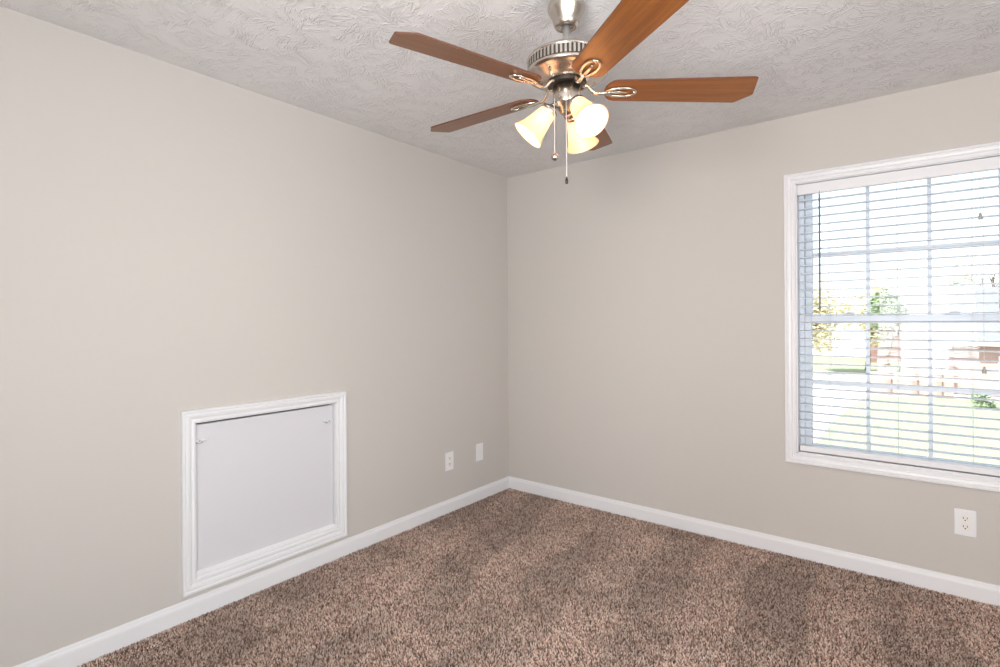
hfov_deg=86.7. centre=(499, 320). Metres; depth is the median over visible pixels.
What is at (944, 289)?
house
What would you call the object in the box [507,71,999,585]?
wall
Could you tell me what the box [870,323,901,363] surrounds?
brick house
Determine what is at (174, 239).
wall
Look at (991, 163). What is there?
window blind
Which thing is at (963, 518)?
receptacle
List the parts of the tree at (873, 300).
tree crown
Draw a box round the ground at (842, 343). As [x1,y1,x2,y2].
[813,338,999,442]
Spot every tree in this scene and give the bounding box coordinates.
[813,275,865,354]
[852,275,891,370]
[863,288,908,371]
[944,251,998,286]
[947,276,976,285]
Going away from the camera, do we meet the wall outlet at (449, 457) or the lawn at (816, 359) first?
the wall outlet at (449, 457)
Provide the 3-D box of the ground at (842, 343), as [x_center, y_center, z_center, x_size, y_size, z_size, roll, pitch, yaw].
[43.903,4.264,59.419,180.000,0.350,139.000,0,0,38]
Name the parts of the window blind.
ladder cord, ladder cord, head rail, rail, ladder cord, lift cord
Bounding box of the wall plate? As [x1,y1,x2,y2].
[476,443,482,461]
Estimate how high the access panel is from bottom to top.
0.815 m
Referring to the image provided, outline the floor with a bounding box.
[86,490,999,666]
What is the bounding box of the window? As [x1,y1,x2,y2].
[784,141,999,491]
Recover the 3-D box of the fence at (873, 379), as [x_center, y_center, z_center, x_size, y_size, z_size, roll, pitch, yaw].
[22.982,3.359,29.713,3.750,1.620,0.340,0,0,38]
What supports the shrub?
on the lawn at (938, 401)
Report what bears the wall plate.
attached to the wall at (174, 239)
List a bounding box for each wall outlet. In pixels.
[445,451,453,470]
[954,508,976,537]
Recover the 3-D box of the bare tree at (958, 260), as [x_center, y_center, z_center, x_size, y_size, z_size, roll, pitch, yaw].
[42.049,-1.133,46.803,4.549,10.389,5.469,0,0,38]
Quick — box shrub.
[966,394,996,407]
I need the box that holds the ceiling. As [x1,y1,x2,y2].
[0,0,999,177]
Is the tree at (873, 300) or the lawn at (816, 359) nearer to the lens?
the tree at (873, 300)
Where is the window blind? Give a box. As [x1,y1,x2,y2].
[797,156,999,475]
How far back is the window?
2.83 m
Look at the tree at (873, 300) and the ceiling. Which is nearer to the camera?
the ceiling
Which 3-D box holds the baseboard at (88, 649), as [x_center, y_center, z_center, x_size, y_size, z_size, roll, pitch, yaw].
[-1.214,1.283,2.556,0.013,0.096,4.150,0,0,38]
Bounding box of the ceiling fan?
[389,0,758,183]
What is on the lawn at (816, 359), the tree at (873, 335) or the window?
the tree at (873, 335)
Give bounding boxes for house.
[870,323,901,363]
[895,285,980,373]
[933,287,999,395]
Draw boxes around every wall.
[0,6,508,666]
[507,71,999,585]
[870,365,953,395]
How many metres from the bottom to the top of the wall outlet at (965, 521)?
0.124 m
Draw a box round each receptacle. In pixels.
[960,515,969,521]
[961,524,969,530]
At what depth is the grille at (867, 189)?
2.68 m
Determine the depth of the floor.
2.29 m
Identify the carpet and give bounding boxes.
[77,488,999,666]
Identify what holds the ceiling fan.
hanging from the ceiling
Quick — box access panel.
[180,391,346,597]
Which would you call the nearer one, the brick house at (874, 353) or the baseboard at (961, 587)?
the baseboard at (961, 587)
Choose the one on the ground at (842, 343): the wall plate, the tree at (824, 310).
the tree at (824, 310)
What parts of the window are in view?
frame, sash, sash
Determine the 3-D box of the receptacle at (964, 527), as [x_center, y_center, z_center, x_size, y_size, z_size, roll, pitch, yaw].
[2.190,0.972,2.494,0.034,0.028,0.002,0,0,38]
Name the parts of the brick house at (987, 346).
porch post, porch post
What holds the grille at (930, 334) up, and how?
attached to the window
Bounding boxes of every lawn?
[813,355,901,372]
[815,395,999,464]
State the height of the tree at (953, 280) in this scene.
7.984 m
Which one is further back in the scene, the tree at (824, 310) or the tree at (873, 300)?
the tree at (824, 310)
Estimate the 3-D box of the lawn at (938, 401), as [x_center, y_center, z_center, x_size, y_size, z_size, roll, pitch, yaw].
[16.839,4.232,18.342,9.350,0.050,27.000,0,0,38]
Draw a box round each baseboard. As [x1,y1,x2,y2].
[13,476,508,666]
[509,476,999,606]
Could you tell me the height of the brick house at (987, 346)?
6.150 m
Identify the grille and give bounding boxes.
[812,323,999,457]
[813,179,998,312]

